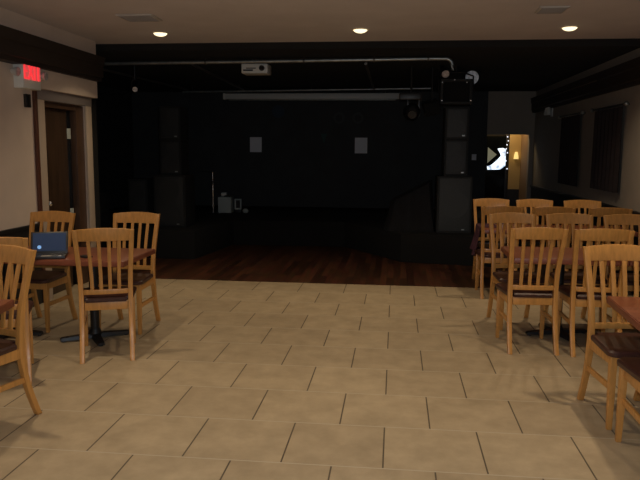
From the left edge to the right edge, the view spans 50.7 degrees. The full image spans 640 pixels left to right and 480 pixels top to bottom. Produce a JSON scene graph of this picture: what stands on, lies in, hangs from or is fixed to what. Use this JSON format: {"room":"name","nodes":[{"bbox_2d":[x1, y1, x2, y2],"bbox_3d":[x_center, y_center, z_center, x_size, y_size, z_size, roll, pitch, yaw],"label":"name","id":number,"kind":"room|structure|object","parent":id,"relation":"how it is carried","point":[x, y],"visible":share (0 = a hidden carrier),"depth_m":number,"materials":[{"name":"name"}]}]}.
{"room":"entertainment venue","nodes":[
{"label":"entertainment venue","id":0,"kind":"room"},
{"bbox_2d":[0,61,88,230],"bbox_3d":[-3.480,-0.192,2.598,0.150,2.880,11.400,1,8,6],"label":"wall","id":1,"kind":"structure","parent":0,"point":[18,188],"depth_m":6.57,"materials":[{"name":"beige paint"}]},
{"bbox_2d":[0,223,39,234],"bbox_3d":[-3.466,0.502,2.029,0.030,0.035,10.100,1,8,6],"label":"trim","id":2,"kind":"structure","parent":1,"relation":"attached to","point":[16,229],"depth_m":6.56,"materials":[{"name":"black paint"}]},
{"bbox_2d":[0,227,42,306],"bbox_3d":[-3.477,0.920,2.086,0.014,0.810,10.100,1,8,6],"label":"wainscoting","id":3,"kind":"structure","parent":1,"relation":"attached to","point":[23,233],"depth_m":6.71,"materials":[{"name":"black paint"}]},
{"bbox_2d":[23,94,30,107],"bbox_3d":[-2.910,-1.384,6.720,0.035,0.130,0.080,1,8,6],"label":"switch box","id":4,"kind":"object","parent":1,"relation":"attached to","point":[27,97],"visible":1,"depth_m":6.69,"materials":[{"name":"black plastic"}]},
{"bbox_2d":[10,64,47,90],"bbox_3d":[-2.861,-1.619,6.648,0.138,0.265,0.518,1,8,6],"label":"exit sign","id":5,"kind":"object","parent":1,"relation":"attached to","point":[27,77],"visible":0.98,"depth_m":6.57,"materials":[{"name":"white plastic"}]},
{"bbox_2d":[32,91,45,302],"bbox_3d":[-2.902,-0.432,6.998,0.030,2.200,0.050,1,8,6],"label":"trim","id":6,"kind":"structure","parent":1,"relation":"attached to","point":[34,93],"depth_m":6.92,"materials":[{"name":"brown wood"}]},
{"bbox_2d":[0,7,97,97],"bbox_3d":[-3.356,-1.292,2.474,0.075,0.665,11.470,1,8,6],"label":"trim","id":7,"kind":"structure","parent":1,"relation":"attached to","point":[56,82],"depth_m":7.21,"materials":[{"name":"beige paint"}]},
{"bbox_2d":[0,24,105,81],"bbox_3d":[-3.298,-1.295,2.477,0.190,0.280,11.490,1,8,6],"label":"beam","id":8,"kind":"structure","parent":1,"relation":"attached to","point":[16,46],"depth_m":6.83,"materials":[{"name":"brown wood"}]},
{"bbox_2d":[37,89,91,106],"bbox_3d":[-2.823,-1.571,7.498,0.030,0.105,1.240,1,8,6],"label":"trim","id":9,"kind":"structure","parent":1,"relation":"attached to","point":[46,95],"depth_m":7.42,"materials":[{"name":"grey"}]},
{"bbox_2d":[44,101,88,293],"bbox_3d":[-2.906,-0.473,7.658,0.127,2.105,0.970,1,8,6],"label":"door","id":10,"kind":"structure","parent":1,"relation":"in","point":[64,129],"depth_m":7.75,"materials":[{"name":"brown wood"}]},
{"bbox_2d":[37,99,95,299],"bbox_3d":[-2.833,-0.473,7.645,0.025,2.110,1.240,1,8,6],"label":"trim","id":11,"kind":"structure","parent":1,"relation":"attached to","point":[41,108],"depth_m":7.99,"materials":[{"name":"beige paint"}]},
{"bbox_2d":[49,98,100,277],"bbox_3d":[-3.724,-0.970,8.410,1.927,2.880,0.200,1,8,6],"label":"wall","id":12,"kind":"structure","parent":0,"point":[93,100],"depth_m":8.34,"materials":[{"name":"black paint"}]},
{"bbox_2d":[96,85,133,209],"bbox_3d":[-4.412,-1.398,11.582,0.150,2.880,6.290,1,8,6],"label":"wall","id":13,"kind":"structure","parent":0,"point":[113,106],"depth_m":13.56,"materials":[{"name":"black paint"}]},
{"bbox_2d":[0,279,639,479],"bbox_3d":[-0.228,1.367,2.420,6.820,0.120,11.760,1,8,6],"label":"floor","id":14,"kind":"structure","parent":0,"point":[234,380],"depth_m":4.51,"materials":[{"name":"tile"}]},
{"bbox_2d":[0,299,14,313],"bbox_3d":[-2.157,0.764,3.612,0.748,0.734,0.808,0,8,-3],"label":"dining table","id":15,"kind":"object","parent":14,"relation":"on","point":[5,304],"visible":1,"depth_m":3.90,"materials":[{"name":"red laminate"}]},
{"bbox_2d":[0,237,33,383],"bbox_3d":[-2.267,0.460,4.765,0.450,1.031,0.558,-3,8,-22],"label":"dining chair","id":16,"kind":"object","parent":14,"relation":"on","point":[17,241],"visible":0.45,"depth_m":4.67,"materials":[{"name":"brown wood"}]},
{"bbox_2d":[0,245,41,414],"bbox_3d":[-1.992,0.574,3.921,0.450,1.031,0.558,4,8,22],"label":"dining chair","id":17,"kind":"object","parent":14,"relation":"on","point":[10,350],"visible":0.96,"depth_m":4.00,"materials":[{"name":"brown wood"}]},
{"bbox_2d":[0,246,43,338],"bbox_3d":[-2.695,0.461,5.855,0.688,0.734,0.728,1,8,6],"label":"dining table","id":18,"kind":"object","parent":14,"relation":"on","point":[5,265],"visible":0.09,"depth_m":5.82,"materials":[{"name":"red laminate"}]},
{"bbox_2d":[2,211,77,332],"bbox_3d":[-2.548,0.271,6.162,0.450,1.031,0.558,2,8,9],"label":"dining chair","id":19,"kind":"object","parent":14,"relation":"on","point":[44,280],"visible":0.56,"depth_m":6.28,"materials":[{"name":"brown wood"}]},
{"bbox_2d":[34,247,154,345],"bbox_3d":[-1.925,0.479,5.761,0.838,0.734,0.728,1,8,6],"label":"dining table","id":20,"kind":"object","parent":14,"relation":"on","point":[95,332],"visible":0.73,"depth_m":5.71,"materials":[{"name":"red laminate"}]},
{"bbox_2d":[31,231,67,259],"bbox_3d":[-2.222,0.043,5.516,0.290,0.190,0.279,-1,8,-14],"label":"laptop","id":21,"kind":"object","parent":20,"relation":"on","point":[48,245],"visible":0.86,"depth_m":5.60,"materials":[{"name":"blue plastic"}]},
{"bbox_2d":[71,228,136,363],"bbox_3d":[-1.682,0.387,5.338,0.450,1.031,0.558,-2,8,-15],"label":"dining chair","id":22,"kind":"object","parent":14,"relation":"on","point":[91,298],"visible":1,"depth_m":5.15,"materials":[{"name":"brown wood"}]},
{"bbox_2d":[98,212,160,334],"bbox_3d":[-1.738,0.283,6.117,0.450,1.031,0.558,1,8,6],"label":"dining chair","id":23,"kind":"object","parent":14,"relation":"on","point":[141,280],"visible":0.73,"depth_m":6.25,"materials":[{"name":"brown wood"}]},
{"bbox_2d":[475,206,523,298],"bbox_3d":[1.997,0.109,7.615,0.450,1.031,0.558,1,8,6],"label":"dining chair","id":24,"kind":"object","parent":14,"relation":"on","point":[483,255],"visible":0.52,"depth_m":7.45,"materials":[{"name":"brown wood"}]},
{"bbox_2d":[486,212,548,329],"bbox_3d":[1.840,0.281,6.321,0.450,1.031,0.558,0,8,0],"label":"dining chair","id":25,"kind":"object","parent":14,"relation":"on","point":[506,217],"visible":0.64,"depth_m":6.47,"materials":[{"name":"brown wood"}]},
{"bbox_2d":[495,227,568,355],"bbox_3d":[1.728,0.375,5.606,0.450,1.031,0.558,1,8,3],"label":"dining chair","id":26,"kind":"object","parent":14,"relation":"on","point":[529,293],"visible":1,"depth_m":5.44,"materials":[{"name":"brown wood"}]},
{"bbox_2d":[524,207,575,271],"bbox_3d":[2.544,0.118,7.575,0.450,1.031,0.558,1,8,6],"label":"dining chair","id":27,"kind":"object","parent":14,"relation":"on","point":[540,211],"visible":0.16,"depth_m":7.28,"materials":[{"name":"brown wood"}]},
{"bbox_2d":[501,246,628,341],"bbox_3d":[2.114,0.477,5.987,0.918,0.734,0.728,1,8,6],"label":"dining table","id":28,"kind":"object","parent":14,"relation":"on","point":[568,253],"visible":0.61,"depth_m":5.92,"materials":[{"name":"red laminate"}]},
{"bbox_2d":[545,213,607,331],"bbox_3d":[2.376,0.286,6.310,0.450,1.031,0.558,1,8,3],"label":"dining chair","id":29,"kind":"object","parent":14,"relation":"on","point":[556,218],"visible":0.44,"depth_m":6.47,"materials":[{"name":"brown wood"}]},
{"bbox_2d":[558,228,634,356],"bbox_3d":[2.222,0.387,5.542,0.450,1.031,0.558,1,8,5],"label":"dining chair","id":30,"kind":"object","parent":14,"relation":"on","point":[574,295],"visible":0.62,"depth_m":5.37,"materials":[{"name":"brown wood"}]},
{"bbox_2d":[577,207,632,272],"bbox_3d":[3.116,0.132,7.502,0.450,1.031,0.558,1,8,6],"label":"dining chair","id":31,"kind":"object","parent":14,"relation":"on","point":[596,212],"visible":0.16,"depth_m":7.20,"materials":[{"name":"brown wood"}]},
{"bbox_2d":[577,244,639,429],"bbox_3d":[1.894,0.573,4.130,0.450,1.031,0.558,1,8,1],"label":"dining chair","id":32,"kind":"object","parent":14,"relation":"on","point":[610,346],"visible":0.87,"depth_m":4.27,"materials":[{"name":"brown wood"}]},
{"bbox_2d":[603,214,639,331],"bbox_3d":[2.890,0.300,6.234,0.450,1.031,0.558,1,8,6],"label":"dining chair","id":33,"kind":"object","parent":14,"relation":"on","point":[615,219],"visible":0.38,"depth_m":6.40,"materials":[{"name":"brown wood"}]},
{"bbox_2d":[606,296,639,330],"bbox_3d":[2.149,0.771,3.789,0.888,0.734,0.768,2,8,9],"label":"dining table","id":34,"kind":"object","parent":14,"relation":"on","point":[628,308],"visible":1,"depth_m":3.90,"materials":[{"name":"red laminate"}]},
{"bbox_2d":[615,357,639,441],"bbox_3d":[1.844,0.658,3.491,0.450,1.031,0.558,1,8,6],"label":"dining chair","id":35,"kind":"object","parent":14,"relation":"on","point":[629,367],"visible":1,"depth_m":3.72,"materials":[{"name":"brown wood"}]},
{"bbox_2d":[629,261,639,265],"bbox_3d":[2.979,0.496,5.892,0.808,0.734,0.728,1,8,6],"label":"dining table","id":36,"kind":"object","parent":14,"relation":"on","point":[631,263],"visible":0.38,"depth_m":5.53,"materials":[{"name":"red laminate"}]},
{"bbox_2d":[0,0,639,43],"bbox_3d":[-0.201,-1.613,2.072,6.820,0.120,11.860,1,8,6],"label":"ceiling","id":37,"kind":"structure","parent":0,"point":[186,21],"depth_m":6.60,"materials":[{"name":"paint"}]},
{"bbox_2d":[116,14,162,21],"bbox_3d":[-1.751,-2.152,6.559,0.360,0.018,0.300,1,8,6],"label":"ceiling vent","id":38,"kind":"object","parent":37,"relation":"in","point":[128,17],"visible":1,"depth_m":6.52,"materials":[{"name":"grey metal"}]},
{"bbox_2d":[151,31,169,36],"bbox_3d":[-1.754,-2.273,7.427,0.210,0.071,0.210,1,8,6],"label":"recessed light","id":39,"kind":"object","parent":37,"relation":"in","point":[157,33],"visible":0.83,"depth_m":7.38,"materials":[{"name":"beige glass"}]},
{"bbox_2d":[351,27,369,32],"bbox_3d":[0.426,-2.218,7.128,0.210,0.071,0.210,1,8,6],"label":"recessed light","id":40,"kind":"object","parent":37,"relation":"in","point":[359,29],"visible":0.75,"depth_m":7.08,"materials":[{"name":"beige glass"}]},
{"bbox_2d":[534,6,569,13],"bbox_3d":[2.075,-2.058,6.051,0.260,0.018,0.260,1,8,6],"label":"ceiling vent","id":41,"kind":"object","parent":37,"relation":"in","point":[542,9],"visible":1,"depth_m":6.01,"materials":[{"name":"grey metal"}]},
{"bbox_2d":[559,25,580,30],"bbox_3d":[2.555,-2.175,6.915,0.210,0.071,0.210,1,8,6],"label":"recessed light","id":42,"kind":"object","parent":37,"relation":"in","point":[567,27],"visible":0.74,"depth_m":6.87,"materials":[{"name":"beige"}]},
{"bbox_2d":[132,91,535,223],"bbox_3d":[0.151,-1.708,14.144,8.350,2.880,0.150,1,8,6],"label":"wall","id":43,"kind":"structure","parent":0,"point":[294,167],"depth_m":14.08,"materials":[{"name":"black paint"}]},
{"bbox_2d":[250,137,261,151],"bbox_3d":[-1.348,-2.001,14.183,0.250,0.310,0.016,1,8,6],"label":"paper sheet","id":44,"kind":"object","parent":43,"relation":"attached to","point":[255,142],"visible":1,"depth_m":14.19,"materials":[{"name":"white paper"}]},
{"bbox_2d":[272,105,283,117],"bbox_3d":[-0.870,-2.671,14.052,0.260,0.260,0.003,1,8,6],"label":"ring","id":45,"kind":"object","parent":43,"relation":"attached to","point":[277,111],"visible":1,"depth_m":14.05,"materials":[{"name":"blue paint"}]},
{"bbox_2d":[321,134,326,142],"bbox_3d":[0.081,-2.100,14.021,0.140,0.210,0.003,1,8,6],"label":"pennant","id":46,"kind":"object","parent":43,"relation":"attached to","point":[323,136],"visible":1,"depth_m":14.02,"materials":[{"name":"teal paint"}]},
{"bbox_2d":[333,112,344,123],"bbox_3d":[0.392,-2.515,13.931,0.230,0.230,0.003,1,8,6],"label":"ring","id":47,"kind":"object","parent":43,"relation":"attached to","point":[338,113],"visible":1,"depth_m":13.93,"materials":[{"name":"grey paint"}]},
{"bbox_2d":[352,112,362,123],"bbox_3d":[0.779,-2.507,13.889,0.230,0.230,0.003,1,8,6],"label":"ring","id":48,"kind":"object","parent":43,"relation":"attached to","point":[357,113],"visible":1,"depth_m":13.89,"materials":[{"name":"grey paint"}]},
{"bbox_2d":[355,138,366,152],"bbox_3d":[0.846,-1.948,13.944,0.255,0.320,0.016,1,8,6],"label":"paper sheet","id":49,"kind":"object","parent":43,"relation":"attached to","point":[360,143],"visible":1,"depth_m":13.95,"materials":[{"name":"white paper"}]},
{"bbox_2d":[102,242,628,291],"bbox_3d":[-0.047,0.001,12.672,8.750,0.120,8.840,1,8,6],"label":"floor","id":50,"kind":"structure","parent":0,"point":[254,263],"depth_m":9.27,"materials":[{"name":"brown wood"}]},
{"bbox_2d":[101,205,499,266],"bbox_3d":[-0.622,-0.189,12.023,7.340,0.420,4.598,1,8,6],"label":"stage","id":51,"kind":"object","parent":50,"relation":"on","point":[361,229],"visible":0.56,"depth_m":11.03,"materials":[{"name":"black wood"}]},
{"bbox_2d":[128,178,153,223],"bbox_3d":[-2.870,-0.628,10.888,0.320,0.720,0.356,1,8,6],"label":"loudspeaker","id":52,"kind":"object","parent":51,"relation":"on","point":[140,190],"visible":0.64,"depth_m":10.72,"materials":[{"name":"black"}]},
{"bbox_2d":[129,181,145,211],"bbox_3d":[-2.888,-0.607,10.723,0.260,0.660,0.013,1,8,6],"label":"grille","id":53,"kind":"object","parent":52,"relation":"attached to","point":[137,189],"depth_m":10.70,"materials":[{"name":"black fabric"}]},
{"bbox_2d":[153,174,194,227],"bbox_3d":[-2.271,-0.622,10.568,0.500,0.800,0.516,1,8,6],"label":"subwoofer","id":54,"kind":"object","parent":51,"relation":"on","point":[174,195],"visible":0.9,"depth_m":10.33,"materials":[{"name":"black"}]},
{"bbox_2d":[155,177,183,225],"bbox_3d":[-2.299,-0.590,10.324,0.440,0.740,0.013,1,8,6],"label":"grille","id":55,"kind":"object","parent":54,"relation":"attached to","point":[169,191],"depth_m":10.31,"materials":[{"name":"black metal"}]},
{"bbox_2d":[159,140,188,174],"bbox_3d":[-2.257,-1.281,10.479,0.340,0.530,0.416,1,8,6],"label":"loudspeaker","id":56,"kind":"object","parent":54,"relation":"on","point":[174,154],"visible":1,"depth_m":10.29,"materials":[{"name":"black"}]},
{"bbox_2d":[161,142,179,172],"bbox_3d":[-2.279,-1.255,10.284,0.280,0.470,0.013,1,8,6],"label":"grille","id":57,"kind":"object","parent":56,"relation":"attached to","point":[170,151],"depth_m":10.28,"materials":[{"name":"black metal"}]},
{"bbox_2d":[159,106,188,139],"bbox_3d":[-2.253,-1.791,10.411,0.340,0.500,0.416,1,8,6],"label":"loudspeaker","id":58,"kind":"object","parent":56,"relation":"on","point":[173,120],"visible":0.98,"depth_m":10.22,"materials":[{"name":"black"}]},
{"bbox_2d":[160,108,178,137],"bbox_3d":[-2.275,-1.766,10.216,0.280,0.440,0.013,1,8,6],"label":"grille","id":59,"kind":"object","parent":58,"relation":"attached to","point":[169,117],"depth_m":10.21,"materials":[{"name":"black metal"}]},
{"bbox_2d":[198,170,219,213],"bbox_3d":[-2.069,-0.895,12.598,0.411,0.808,0.260,1,8,6],"label":"microphone stand","id":60,"kind":"object","parent":51,"relation":"on","point":[212,180],"visible":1,"depth_m":12.57,"materials":[{"name":"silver metal"}]},
{"bbox_2d":[218,195,233,212],"bbox_3d":[-1.793,-0.692,12.899,0.270,0.329,0.260,1,8,6],"label":"case","id":61,"kind":"object","parent":51,"relation":"on","point":[226,202],"visible":0.96,"depth_m":12.78,"materials":[{"name":"grey"}]},
{"bbox_2d":[234,199,241,212],"bbox_3d":[-1.563,-0.655,12.898,0.130,0.260,0.100,1,8,6],"label":"framed panel","id":62,"kind":"object","parent":51,"relation":"on","point":[238,202],"visible":1,"depth_m":12.88,"materials":[{"name":"grey"}]},
{"bbox_2d":[383,180,432,231],"bbox_3d":[1.360,-0.557,10.479,0.759,0.750,1.015,1,8,6],"label":"stage monitor speaker","id":63,"kind":"object","parent":51,"relation":"on","point":[411,210],"visible":1,"depth_m":10.09,"materials":[{"name":"black plastic"}]},
{"bbox_2d":[434,175,472,232],"bbox_3d":[1.988,-0.545,10.100,0.500,0.830,0.516,1,8,6],"label":"subwoofer","id":64,"kind":"object","parent":51,"relation":"on","point":[453,194],"visible":0.98,"depth_m":9.85,"materials":[{"name":"black carpet"}]},
{"bbox_2d":[442,139,467,175],"bbox_3d":[1.997,-1.219,10.009,0.340,0.530,0.416,1,8,6],"label":"loudspeaker","id":65,"kind":"object","parent":64,"relation":"on","point":[455,151],"visible":0.99,"depth_m":9.81,"materials":[{"name":"black plastic"}]},
{"bbox_2d":[446,141,465,173],"bbox_3d":[1.975,-1.193,9.815,0.280,0.470,0.013,1,8,6],"label":"grille","id":66,"kind":"object","parent":65,"relation":"attached to","point":[455,150],"depth_m":9.81,"materials":[{"name":"black metal"}]},
{"bbox_2d":[443,107,469,139],"bbox_3d":[2.001,-1.709,9.944,0.340,0.460,0.416,1,8,6],"label":"loudspeaker","id":67,"kind":"object","parent":65,"relation":"on","point":[456,119],"visible":0.96,"depth_m":9.75,"materials":[{"name":"black plastic"}]},
{"bbox_2d":[447,109,467,136],"bbox_3d":[1.979,-1.684,9.749,0.280,0.400,0.013,1,8,6],"label":"grille","id":68,"kind":"object","parent":67,"relation":"attached to","point":[457,119],"depth_m":9.74,"materials":[{"name":"black metal"}]},
{"bbox_2d":[472,198,509,286],"bbox_3d":[2.111,0.021,8.280,0.450,1.031,0.558,1,8,6],"label":"dining chair","id":69,"kind":"object","parent":50,"relation":"on","point":[481,202],"visible":0.3,"depth_m":8.44,"materials":[{"name":"brown wood"}]},
{"bbox_2d":[480,224,553,287],"bbox_3d":[2.328,0.213,7.978,0.888,0.734,0.688,1,8,6],"label":"dining table","id":70,"kind":"object","parent":50,"relation":"on","point":[487,230],"visible":0.06,"depth_m":7.92,"materials":[{"name":"red laminate"}]},
{"bbox_2d":[470,223,496,255],"bbox_3d":[1.952,0.000,8.074,0.285,0.358,0.452,1,8,6],"label":"draped cloth","id":71,"kind":"object","parent":70,"relation":"on","point":[474,244],"visible":0.85,"depth_m":8.05,"materials":[{"name":"brown fabric"}]},
{"bbox_2d":[516,199,554,276],"bbox_3d":[2.629,0.035,8.204,0.450,1.031,0.558,1,8,6],"label":"dining chair","id":72,"kind":"object","parent":50,"relation":"on","point":[524,203],"visible":0.26,"depth_m":8.38,"materials":[{"name":"brown wood"}]},
{"bbox_2d":[563,200,605,271],"bbox_3d":[3.191,0.050,8.123,0.450,1.031,0.558,1,8,6],"label":"dining chair","id":73,"kind":"object","parent":50,"relation":"on","point":[578,204],"visible":0.16,"depth_m":8.29,"materials":[{"name":"brown wood"}]},
{"bbox_2d":[552,225,637,272],"bbox_3d":[3.172,0.231,7.886,0.808,0.734,0.688,1,8,6],"label":"dining table","id":74,"kind":"object","parent":50,"relation":"on","point":[576,226],"visible":0.12,"depth_m":7.93,"materials":[{"name":"red laminate"}]},
{"bbox_2d":[96,38,639,91],"bbox_3d":[-0.021,-2.940,12.330,8.750,0.200,8.740,1,8,6],"label":"ceiling","id":75,"kind":"structure","parent":0,"point":[536,64],"depth_m":9.20,"materials":[{"name":"black paint"}]},
{"bbox_2d":[131,65,138,91],"bbox_3d":[-2.648,-2.303,9.652,0.113,0.390,0.255,-3,8,-25],"label":"can","id":76,"kind":"object","parent":75,"relation":"hanging from","point":[135,88],"visible":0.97,"depth_m":9.62,"materials":[{"name":"black metal"}]},
{"bbox_2d":[241,59,270,75],"bbox_3d":[-0.845,-2.337,8.966,0.350,0.274,0.308,1,8,6],"label":"projector","id":77,"kind":"object","parent":75,"relation":"hanging from","point":[253,69],"visible":0.83,"depth_m":8.86,"materials":[{"name":"grey plastic"}]},
{"bbox_2d":[105,56,453,70],"bbox_3d":[-1.145,-2.286,8.808,5.709,0.180,0.056,1,8,6],"label":"pipe","id":78,"kind":"object","parent":75,"relation":"hanging from","point":[205,62],"visible":0.88,"depth_m":8.71,"materials":[{"name":"grey metal"}]},
{"bbox_2d":[182,86,430,92],"bbox_3d":[-0.296,-2.834,12.730,4.720,0.120,0.040,1,8,6],"label":"pipe","id":79,"kind":"object","parent":75,"relation":"hanging from","point":[424,87],"visible":0.89,"depth_m":12.71,"materials":[{"name":"grey metal"}]},
{"bbox_2d":[223,87,398,100],"bbox_3d":[-0.164,-2.780,12.845,3.400,0.254,0.130,1,8,6],"label":"projection screen","id":80,"kind":"object","parent":75,"relation":"hanging from","point":[245,96],"visible":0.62,"depth_m":12.81,"materials":[{"name":"grey"}]},
{"bbox_2d":[364,62,374,89],"bbox_3d":[0.794,-2.554,10.610,0.036,0.098,3.850,1,8,6],"label":"ceiling pipe","id":81,"kind":"object","parent":75,"relation":"hanging from","point":[365,63],"visible":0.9,"depth_m":9.98,"materials":[{"name":"grey metal"}]},
{"bbox_2d":[399,66,420,119],"bbox_3d":[1.288,-2.092,9.659,0.310,0.756,0.274,1,8,6],"label":"light","id":82,"kind":"object","parent":75,"relation":"hanging from","point":[412,111],"visible":1,"depth_m":9.61,"materials":[{"name":"black metal"}]},
{"bbox_2d":[439,64,449,77],"bbox_3d":[1.722,-2.353,9.383,0.148,0.225,0.272,1,8,6],"label":"can","id":83,"kind":"object","parent":75,"relation":"hanging from","point":[444,72],"visible":0.94,"depth_m":9.30,"materials":[{"name":"black metal"}]},
{"bbox_2d":[438,67,473,104],"bbox_3d":[1.936,-2.197,9.624,0.504,0.530,0.253,1,8,6],"label":"loudspeaker","id":84,"kind":"object","parent":75,"relation":"hanging from","point":[452,91],"visible":0.91,"depth_m":9.58,"materials":[{"name":"black plastic"}]},
{"bbox_2d":[464,69,480,83],"bbox_3d":[2.251,-2.429,9.982,0.236,0.284,0.322,1,8,6],"label":"can","id":85,"kind":"object","parent":75,"relation":"hanging from","point":[472,72],"visible":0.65,"depth_m":9.86,"materials":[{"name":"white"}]},
{"bbox_2d":[508,135,520,188],"bbox_3d":[4.189,-1.895,14.554,0.240,1.600,0.100,1,8,6],"label":"wall","id":86,"kind":"structure","parent":0,"point":[515,140],"depth_m":14.54,"materials":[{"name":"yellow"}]},
{"bbox_2d":[484,135,509,223],"bbox_3d":[3.693,-1.409,14.664,0.750,2.200,0.080,1,8,6],"label":"door","id":87,"kind":"structure","parent":86,"relation":"in","point":[496,181],"depth_m":14.63,"materials":[{"name":"black"}]},
{"bbox_2d":[487,148,505,169],"bbox_3d":[3.862,-1.756,14.581,0.498,0.480,0.012,1,8,6],"label":"sign","id":88,"kind":"object","parent":87,"relation":"attached to","point":[499,163],"visible":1,"depth_m":14.58,"materials":[{"name":"white"}]},
{"bbox_2d":[507,189,518,223],"bbox_3d":[4.181,-0.706,14.712,0.240,0.800,0.100,1,8,6],"label":"wainscoting","id":89,"kind":"structure","parent":86,"relation":"attached to","point":[512,194],"depth_m":14.63,"materials":[{"name":"black paint"}]},
{"bbox_2d":[519,135,527,223],"bbox_3d":[4.334,-1.446,14.216,0.140,2.400,0.850,1,8,6],"label":"wall","id":90,"kind":"structure","parent":0,"point":[524,138],"depth_m":14.16,"materials":[{"name":"brown"}]},
{"bbox_2d":[532,48,639,211],"bbox_3d":[3.404,-0.470,5.036,0.150,2.880,17.800,1,8,6],"label":"wall","id":91,"kind":"structure","parent":0,"point":[547,132],"depth_m":9.68,"materials":[{"name":"grey paint"}]},
{"bbox_2d":[544,107,552,116],"bbox_3d":[4.068,-2.276,12.030,0.129,0.160,0.260,1,8,6],"label":"wall lamp","id":92,"kind":"object","parent":91,"relation":"attached to","point":[548,111],"visible":0.88,"depth_m":11.95,"materials":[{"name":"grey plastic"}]},
{"bbox_2d":[558,111,585,185],"bbox_3d":[3.911,-1.424,10.588,0.090,1.110,1.438,1,8,6],"label":"curtain","id":93,"kind":"object","parent":91,"relation":"hanging from","point":[570,126],"visible":1,"depth_m":10.51,"materials":[{"name":"fabric"}]},
{"bbox_2d":[555,80,597,94],"bbox_3d":[3.842,-2.293,10.226,0.010,0.012,2.400,1,8,6],"label":"trim","id":94,"kind":"structure","parent":91,"relation":"attached to","point":[595,80],"depth_m":9.98,"materials":[{"name":"brown wood"}]},
{"bbox_2d":[530,185,639,214],"bbox_3d":[3.297,0.054,5.016,0.035,0.045,17.600,1,8,6],"label":"trim","id":95,"kind":"structure","parent":91,"relation":"attached to","point":[532,186],"depth_m":10.46,"materials":[{"name":"black paint"}]},
{"bbox_2d":[531,57,639,112],"bbox_3d":[3.274,-1.530,4.809,0.104,0.280,17.600,1,8,6],"label":"trim","id":96,"kind":"structure","parent":91,"relation":"attached to","point":[624,75],"depth_m":9.21,"materials":[{"name":"brown wood"}]},
{"bbox_2d":[531,187,639,296],"bbox_3d":[3.305,0.523,5.078,0.012,0.900,17.600,1,8,6],"label":"wainscoting","id":97,"kind":"structure","parent":91,"relation":"attached to","point":[557,199],"depth_m":11.24,"materials":[{"name":"black paint"}]},
{"bbox_2d":[590,101,629,192],"bbox_3d":[3.702,-1.187,8.724,0.090,1.090,1.458,1,8,6],"label":"curtain","id":98,"kind":"object","parent":91,"relation":"hanging from","point":[605,164],"visible":1,"depth_m":8.64,"materials":[{"name":"fabric"}]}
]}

